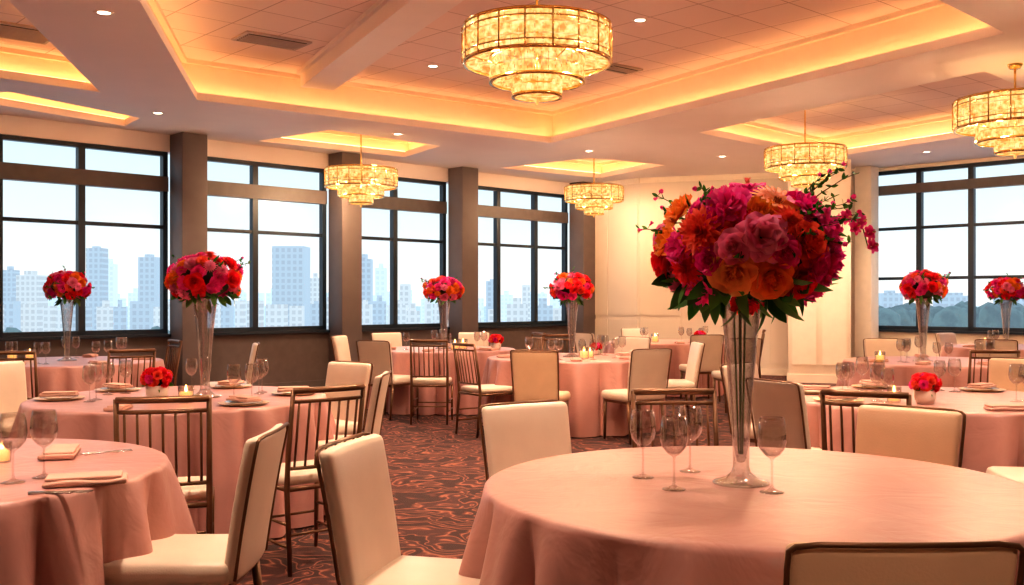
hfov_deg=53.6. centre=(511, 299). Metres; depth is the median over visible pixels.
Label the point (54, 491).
cutlery
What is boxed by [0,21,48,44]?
ceiling vent
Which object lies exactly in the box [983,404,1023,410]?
folded napkin
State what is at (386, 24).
ceiling beam
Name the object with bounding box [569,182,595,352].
column
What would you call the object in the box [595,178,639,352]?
wall
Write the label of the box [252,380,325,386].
baseboard
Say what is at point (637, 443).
wine glass
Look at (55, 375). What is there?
round banquet table
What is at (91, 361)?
folded napkin
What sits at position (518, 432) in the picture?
dining chair
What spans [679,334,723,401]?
dining chair
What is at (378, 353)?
dining chair
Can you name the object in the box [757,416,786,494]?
wine glass
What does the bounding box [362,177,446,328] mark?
window
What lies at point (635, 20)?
recessed light
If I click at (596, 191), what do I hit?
chandelier
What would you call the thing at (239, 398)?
folded napkin
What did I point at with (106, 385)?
folded napkin
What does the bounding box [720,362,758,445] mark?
dining chair
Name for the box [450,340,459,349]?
votive candle
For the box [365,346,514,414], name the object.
round banquet table
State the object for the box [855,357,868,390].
wine glass
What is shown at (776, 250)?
flower centerpiece
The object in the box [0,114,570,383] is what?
wall
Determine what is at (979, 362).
folded napkin
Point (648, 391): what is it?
chair
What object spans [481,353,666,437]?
round banquet table
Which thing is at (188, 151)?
column
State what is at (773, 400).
dining chair
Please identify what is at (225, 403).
dinner plate
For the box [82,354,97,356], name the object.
folded napkin
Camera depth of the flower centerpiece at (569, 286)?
10.96 m
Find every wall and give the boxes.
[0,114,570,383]
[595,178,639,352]
[640,169,854,375]
[879,155,1023,355]
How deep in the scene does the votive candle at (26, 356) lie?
10.47 m
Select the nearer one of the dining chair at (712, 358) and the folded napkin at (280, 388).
the folded napkin at (280, 388)
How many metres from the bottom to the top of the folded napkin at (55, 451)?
0.029 m
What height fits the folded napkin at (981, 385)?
0.029 m
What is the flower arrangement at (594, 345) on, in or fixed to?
on the round banquet table at (585, 380)
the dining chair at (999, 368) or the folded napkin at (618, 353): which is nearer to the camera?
the dining chair at (999, 368)
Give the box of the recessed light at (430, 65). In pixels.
[426,64,439,67]
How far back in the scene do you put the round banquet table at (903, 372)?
9.83 m
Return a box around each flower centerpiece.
[42,266,94,360]
[164,251,250,397]
[421,276,464,348]
[543,267,594,356]
[636,161,878,487]
[899,269,950,361]
[983,273,1023,339]
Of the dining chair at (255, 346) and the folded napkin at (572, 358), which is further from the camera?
the dining chair at (255, 346)
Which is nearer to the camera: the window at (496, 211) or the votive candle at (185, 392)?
the votive candle at (185, 392)
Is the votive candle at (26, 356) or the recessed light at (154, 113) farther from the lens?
the recessed light at (154, 113)
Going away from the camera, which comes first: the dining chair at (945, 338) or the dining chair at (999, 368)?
the dining chair at (999, 368)
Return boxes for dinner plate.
[33,395,84,400]
[94,387,140,391]
[210,384,251,388]
[217,400,269,405]
[271,391,313,395]
[804,390,819,393]
[813,397,863,402]
[851,384,895,388]
[958,387,1005,391]
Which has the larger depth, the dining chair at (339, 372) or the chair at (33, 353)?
the chair at (33, 353)
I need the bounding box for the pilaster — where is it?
[855,166,878,356]
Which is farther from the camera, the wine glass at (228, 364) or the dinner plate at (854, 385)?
the dinner plate at (854, 385)
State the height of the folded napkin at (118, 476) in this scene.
0.029 m
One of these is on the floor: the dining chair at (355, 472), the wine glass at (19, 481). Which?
the dining chair at (355, 472)
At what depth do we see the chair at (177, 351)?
11.04 m
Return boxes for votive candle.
[0,441,11,462]
[24,349,35,357]
[178,385,193,402]
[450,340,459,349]
[458,339,467,347]
[579,347,588,358]
[586,348,593,357]
[651,333,658,341]
[874,351,884,362]
[886,386,901,401]
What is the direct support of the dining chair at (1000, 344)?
on the floor
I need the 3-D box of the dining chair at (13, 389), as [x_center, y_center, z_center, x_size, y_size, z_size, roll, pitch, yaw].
[-3.708,0.919,7.522,0.588,0.915,0.470,0,0,35]
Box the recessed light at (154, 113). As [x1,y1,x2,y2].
[151,112,164,114]
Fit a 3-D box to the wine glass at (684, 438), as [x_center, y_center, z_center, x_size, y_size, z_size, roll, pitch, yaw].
[0.647,0.505,3.685,0.092,0.236,0.092,0,0,0]
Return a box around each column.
[170,132,206,385]
[329,152,361,361]
[448,167,477,343]
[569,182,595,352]
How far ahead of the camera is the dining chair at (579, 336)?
14.43 m
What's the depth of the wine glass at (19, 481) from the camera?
3.46 m
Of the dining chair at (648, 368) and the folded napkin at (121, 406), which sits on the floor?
the dining chair at (648, 368)
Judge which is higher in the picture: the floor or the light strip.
the light strip
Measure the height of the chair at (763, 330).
0.942 m
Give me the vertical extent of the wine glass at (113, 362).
0.213 m
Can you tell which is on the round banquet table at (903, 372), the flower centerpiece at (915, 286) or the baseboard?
the flower centerpiece at (915, 286)
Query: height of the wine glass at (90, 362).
0.233 m
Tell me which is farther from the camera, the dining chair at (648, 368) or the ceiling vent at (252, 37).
the ceiling vent at (252, 37)
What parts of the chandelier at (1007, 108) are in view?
hanging rod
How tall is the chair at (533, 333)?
0.942 m
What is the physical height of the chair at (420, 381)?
0.942 m
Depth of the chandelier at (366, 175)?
14.59 m
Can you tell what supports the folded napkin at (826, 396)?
on the dinner plate at (850, 400)
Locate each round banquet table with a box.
[0,438,196,584]
[8,385,338,537]
[21,356,164,396]
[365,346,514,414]
[459,446,1023,584]
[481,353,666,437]
[603,339,724,397]
[805,386,1023,472]
[836,356,989,387]
[940,344,1023,357]
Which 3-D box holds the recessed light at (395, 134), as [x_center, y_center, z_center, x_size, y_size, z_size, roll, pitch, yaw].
[-1.600,-2.319,14.200,0.170,0.012,0.170,0,0,0]
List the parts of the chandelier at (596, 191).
hanging rod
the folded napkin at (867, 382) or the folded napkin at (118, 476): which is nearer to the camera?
the folded napkin at (118, 476)
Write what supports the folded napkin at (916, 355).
on the round banquet table at (903, 372)
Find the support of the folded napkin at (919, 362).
on the round banquet table at (903, 372)
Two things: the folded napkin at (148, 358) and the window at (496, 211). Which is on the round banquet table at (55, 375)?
the folded napkin at (148, 358)
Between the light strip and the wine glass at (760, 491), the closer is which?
the wine glass at (760, 491)
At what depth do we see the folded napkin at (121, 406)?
5.68 m
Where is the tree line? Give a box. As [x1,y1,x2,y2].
[3,301,1023,332]
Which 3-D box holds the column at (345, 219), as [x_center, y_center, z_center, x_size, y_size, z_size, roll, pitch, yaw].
[-2.654,-0.474,16.126,0.400,3.698,0.400,0,0,-45]
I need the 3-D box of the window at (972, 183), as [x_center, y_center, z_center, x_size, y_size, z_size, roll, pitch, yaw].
[7.335,-0.875,17.113,2.630,2.790,0.140,0,0,45]
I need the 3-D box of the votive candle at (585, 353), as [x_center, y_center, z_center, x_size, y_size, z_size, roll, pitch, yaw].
[0.767,0.560,10.800,0.112,0.126,0.112,0,0,0]
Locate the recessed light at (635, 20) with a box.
[632,18,647,22]
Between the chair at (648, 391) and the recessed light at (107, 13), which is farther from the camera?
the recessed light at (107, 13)
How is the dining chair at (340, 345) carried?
on the floor
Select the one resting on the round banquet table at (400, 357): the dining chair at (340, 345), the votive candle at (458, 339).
the votive candle at (458, 339)
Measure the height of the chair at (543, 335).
0.942 m
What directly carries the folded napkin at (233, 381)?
on the dinner plate at (216, 385)
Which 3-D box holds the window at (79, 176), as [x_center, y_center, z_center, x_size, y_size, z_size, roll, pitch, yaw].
[-5.915,-0.807,13.315,2.890,2.575,0.140,0,0,-45]
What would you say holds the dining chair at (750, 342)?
on the floor
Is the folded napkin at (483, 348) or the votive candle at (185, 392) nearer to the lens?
the votive candle at (185, 392)
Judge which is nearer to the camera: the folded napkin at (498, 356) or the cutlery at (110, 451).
the cutlery at (110, 451)
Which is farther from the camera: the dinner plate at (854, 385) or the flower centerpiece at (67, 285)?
the flower centerpiece at (67, 285)
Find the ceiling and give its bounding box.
[0,0,1023,182]
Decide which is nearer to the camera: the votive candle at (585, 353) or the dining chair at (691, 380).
the votive candle at (585, 353)
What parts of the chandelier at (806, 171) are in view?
hanging rod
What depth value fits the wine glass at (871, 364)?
6.23 m
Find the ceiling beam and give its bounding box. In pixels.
[296,0,463,89]
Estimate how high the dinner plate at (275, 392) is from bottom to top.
0.018 m
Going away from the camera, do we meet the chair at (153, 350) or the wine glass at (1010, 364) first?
the wine glass at (1010, 364)
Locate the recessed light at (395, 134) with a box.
[392,133,403,135]
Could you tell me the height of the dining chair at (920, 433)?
0.915 m
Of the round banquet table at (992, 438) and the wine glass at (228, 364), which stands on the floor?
the round banquet table at (992, 438)
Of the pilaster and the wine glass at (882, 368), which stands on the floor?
the pilaster
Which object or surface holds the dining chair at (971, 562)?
on the floor
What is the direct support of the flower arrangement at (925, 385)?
on the round banquet table at (992, 438)
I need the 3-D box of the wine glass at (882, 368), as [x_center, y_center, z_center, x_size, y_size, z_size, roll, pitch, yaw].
[2.271,0.518,6.132,0.082,0.210,0.082,0,0,0]
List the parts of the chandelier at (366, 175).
hanging rod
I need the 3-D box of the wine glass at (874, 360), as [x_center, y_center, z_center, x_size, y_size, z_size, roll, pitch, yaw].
[2.526,0.517,6.976,0.083,0.212,0.083,0,0,0]
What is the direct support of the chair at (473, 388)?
on the floor
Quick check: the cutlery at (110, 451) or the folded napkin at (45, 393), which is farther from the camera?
the folded napkin at (45, 393)
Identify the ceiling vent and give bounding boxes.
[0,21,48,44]
[231,30,311,50]
[605,63,642,74]
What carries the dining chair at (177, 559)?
on the floor
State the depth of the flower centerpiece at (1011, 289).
13.26 m
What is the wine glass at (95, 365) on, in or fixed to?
on the round banquet table at (232, 426)
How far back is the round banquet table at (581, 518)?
3.06 m
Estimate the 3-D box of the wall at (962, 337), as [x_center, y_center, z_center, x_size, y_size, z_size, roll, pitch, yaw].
[8.162,-0.475,16.306,5.000,3.700,0.330,0,0,45]
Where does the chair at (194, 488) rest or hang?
on the floor
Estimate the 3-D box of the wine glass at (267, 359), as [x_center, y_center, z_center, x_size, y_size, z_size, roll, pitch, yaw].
[-1.687,0.510,6.845,0.088,0.226,0.088,0,0,0]
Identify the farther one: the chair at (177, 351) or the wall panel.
the wall panel
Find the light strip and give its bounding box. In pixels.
[0,69,950,171]
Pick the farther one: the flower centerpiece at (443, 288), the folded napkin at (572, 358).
the flower centerpiece at (443, 288)
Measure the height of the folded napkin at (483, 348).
0.029 m
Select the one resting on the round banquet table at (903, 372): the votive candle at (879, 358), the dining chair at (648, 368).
the votive candle at (879, 358)
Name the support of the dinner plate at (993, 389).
on the round banquet table at (992, 438)
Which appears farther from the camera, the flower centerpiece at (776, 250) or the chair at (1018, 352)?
the chair at (1018, 352)
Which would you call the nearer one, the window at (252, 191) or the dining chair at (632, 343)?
the dining chair at (632, 343)
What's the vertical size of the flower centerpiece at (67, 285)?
0.980 m
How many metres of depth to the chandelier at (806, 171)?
13.48 m
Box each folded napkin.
[37,443,80,460]
[39,391,78,396]
[41,470,127,487]
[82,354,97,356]
[88,360,106,363]
[102,382,132,388]
[103,404,132,410]
[131,357,152,359]
[217,379,243,385]
[226,395,261,402]
[277,386,308,391]
[478,347,496,350]
[496,355,511,357]
[570,357,581,360]
[615,352,629,354]
[619,356,629,358]
[803,385,831,390]
[819,394,857,398]
[859,380,887,385]
[864,359,888,361]
[914,354,928,356]
[915,361,930,364]
[967,382,996,388]
[976,361,987,364]
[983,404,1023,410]
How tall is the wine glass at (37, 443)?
0.236 m
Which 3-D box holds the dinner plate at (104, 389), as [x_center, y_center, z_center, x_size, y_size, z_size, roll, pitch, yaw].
[-2.709,0.613,6.968,0.302,0.018,0.302,0,0,0]
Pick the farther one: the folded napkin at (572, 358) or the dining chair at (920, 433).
the folded napkin at (572, 358)
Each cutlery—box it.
[27,489,93,494]
[80,449,132,455]
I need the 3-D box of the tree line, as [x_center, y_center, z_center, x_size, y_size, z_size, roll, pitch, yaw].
[45.276,10.774,309.072,609.644,21.201,146.918,0,0,0]
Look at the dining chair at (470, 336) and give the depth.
14.65 m
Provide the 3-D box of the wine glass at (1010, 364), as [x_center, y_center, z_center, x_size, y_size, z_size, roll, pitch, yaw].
[3.095,0.508,6.222,0.090,0.230,0.090,0,0,0]
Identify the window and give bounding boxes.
[0,134,168,337]
[207,156,326,332]
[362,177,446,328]
[478,186,567,325]
[879,158,1023,331]
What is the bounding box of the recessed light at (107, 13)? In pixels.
[93,9,114,16]
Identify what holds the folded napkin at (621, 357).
on the round banquet table at (585, 380)
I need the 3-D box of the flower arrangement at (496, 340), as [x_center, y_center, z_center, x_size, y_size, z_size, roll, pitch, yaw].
[-0.204,0.524,12.753,0.192,0.198,0.201,0,0,-21]
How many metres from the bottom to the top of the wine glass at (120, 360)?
0.222 m
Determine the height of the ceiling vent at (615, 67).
0.032 m
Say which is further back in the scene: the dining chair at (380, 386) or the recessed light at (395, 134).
the recessed light at (395, 134)
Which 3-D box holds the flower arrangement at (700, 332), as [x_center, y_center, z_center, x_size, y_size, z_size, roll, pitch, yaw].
[2.743,0.533,14.796,0.174,0.180,0.182,0,0,41]
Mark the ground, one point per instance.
(418, 308)
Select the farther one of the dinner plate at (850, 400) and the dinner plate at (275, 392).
the dinner plate at (275, 392)
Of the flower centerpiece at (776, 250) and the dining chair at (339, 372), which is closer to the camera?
the flower centerpiece at (776, 250)
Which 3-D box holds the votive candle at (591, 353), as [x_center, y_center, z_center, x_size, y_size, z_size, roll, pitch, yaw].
[0.846,0.569,11.000,0.096,0.108,0.096,0,0,0]
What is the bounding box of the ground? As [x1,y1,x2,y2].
[126,306,978,329]
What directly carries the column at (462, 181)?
on the floor
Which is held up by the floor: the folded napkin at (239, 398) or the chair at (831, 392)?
the chair at (831, 392)
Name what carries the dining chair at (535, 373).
on the floor
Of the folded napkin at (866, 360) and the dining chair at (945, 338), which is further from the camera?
the dining chair at (945, 338)
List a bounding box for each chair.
[0,351,38,399]
[0,360,26,438]
[103,422,288,584]
[106,348,155,386]
[113,395,214,533]
[164,339,182,385]
[204,342,259,384]
[269,384,365,576]
[314,432,479,584]
[318,370,391,453]
[324,360,372,434]
[331,335,350,360]
[356,340,414,419]
[371,332,401,346]
[410,340,452,424]
[452,342,512,437]
[458,332,489,345]
[478,399,571,480]
[510,349,570,416]
[529,332,545,349]
[542,334,574,352]
[573,332,594,352]
[601,348,671,444]
[614,336,650,353]
[621,328,647,336]
[631,388,718,447]
[666,341,704,426]
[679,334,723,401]
[711,338,761,412]
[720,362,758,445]
[745,377,821,449]
[758,329,765,377]
[783,541,1023,584]
[820,389,911,452]
[855,403,965,467]
[863,338,902,356]
[935,332,956,356]
[967,350,1020,385]
[974,339,1017,356]
[986,466,1023,483]
[989,357,1023,391]
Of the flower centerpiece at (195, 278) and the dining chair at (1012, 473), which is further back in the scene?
the flower centerpiece at (195, 278)
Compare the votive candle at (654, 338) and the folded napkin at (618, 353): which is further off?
the votive candle at (654, 338)
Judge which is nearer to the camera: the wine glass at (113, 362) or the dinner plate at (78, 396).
the dinner plate at (78, 396)
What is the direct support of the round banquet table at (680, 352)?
on the floor
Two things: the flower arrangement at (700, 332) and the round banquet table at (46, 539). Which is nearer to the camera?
the round banquet table at (46, 539)
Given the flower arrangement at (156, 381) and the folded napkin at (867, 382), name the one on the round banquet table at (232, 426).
the flower arrangement at (156, 381)
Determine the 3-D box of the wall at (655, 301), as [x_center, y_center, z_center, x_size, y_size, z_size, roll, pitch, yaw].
[4.395,-0.475,18.703,4.097,3.700,0.160,0,0,19]
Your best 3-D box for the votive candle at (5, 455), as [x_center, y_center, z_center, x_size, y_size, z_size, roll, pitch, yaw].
[-1.962,0.583,3.900,0.072,0.081,0.072,0,0,0]
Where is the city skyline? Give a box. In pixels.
[3,246,1023,331]
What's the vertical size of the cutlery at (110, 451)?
0.010 m
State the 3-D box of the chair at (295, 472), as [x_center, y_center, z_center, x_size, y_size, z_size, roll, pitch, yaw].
[-1.080,0.905,5.329,0.430,0.942,0.556,0,0,-39]
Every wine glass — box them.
[0,412,27,483]
[29,409,57,478]
[82,365,96,401]
[88,362,103,399]
[101,362,114,394]
[119,360,132,393]
[227,364,240,394]
[255,359,268,392]
[630,409,655,478]
[660,415,687,490]
[677,406,702,472]
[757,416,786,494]
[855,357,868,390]
[870,364,884,401]
[873,360,885,390]
[880,368,894,403]
[1008,364,1023,401]
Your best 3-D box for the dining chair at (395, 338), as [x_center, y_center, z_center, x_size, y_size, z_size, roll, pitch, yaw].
[-1.670,0.919,14.333,0.470,0.915,0.588,0,0,-31]
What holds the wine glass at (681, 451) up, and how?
on the round banquet table at (581, 518)
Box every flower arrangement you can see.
[140,366,173,396]
[488,334,503,349]
[590,342,601,354]
[694,330,705,334]
[908,372,942,403]
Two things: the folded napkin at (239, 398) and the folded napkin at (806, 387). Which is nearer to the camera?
the folded napkin at (239, 398)
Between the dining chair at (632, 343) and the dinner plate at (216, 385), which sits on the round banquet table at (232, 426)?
the dinner plate at (216, 385)
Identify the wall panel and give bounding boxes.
[787,159,850,383]
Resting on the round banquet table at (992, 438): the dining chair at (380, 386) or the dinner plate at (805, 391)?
the dinner plate at (805, 391)
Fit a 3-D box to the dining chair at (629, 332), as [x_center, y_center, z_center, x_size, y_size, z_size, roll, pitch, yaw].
[2.076,0.919,16.538,0.470,0.915,0.588,0,0,-10]
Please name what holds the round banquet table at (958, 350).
on the floor
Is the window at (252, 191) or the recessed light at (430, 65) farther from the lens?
the window at (252, 191)
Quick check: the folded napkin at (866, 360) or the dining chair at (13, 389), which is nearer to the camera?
the dining chair at (13, 389)
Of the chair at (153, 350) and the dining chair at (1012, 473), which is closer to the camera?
the dining chair at (1012, 473)
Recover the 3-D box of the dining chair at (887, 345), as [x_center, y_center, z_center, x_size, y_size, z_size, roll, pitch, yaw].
[4.440,0.919,11.939,0.470,0.915,0.588,0,0,5]
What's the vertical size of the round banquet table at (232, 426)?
0.738 m
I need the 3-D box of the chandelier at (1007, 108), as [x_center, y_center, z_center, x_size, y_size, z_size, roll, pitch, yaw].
[4.961,-1.857,10.000,1.128,0.935,1.143,0,0,10]
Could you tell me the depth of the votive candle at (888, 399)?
6.19 m
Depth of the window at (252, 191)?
15.31 m
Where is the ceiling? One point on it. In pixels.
(736, 80)
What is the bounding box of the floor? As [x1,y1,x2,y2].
[237,375,835,584]
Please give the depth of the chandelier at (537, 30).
7.20 m
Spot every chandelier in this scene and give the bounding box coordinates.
[324,134,397,206]
[461,0,612,104]
[564,158,623,216]
[764,110,846,188]
[952,63,1023,158]

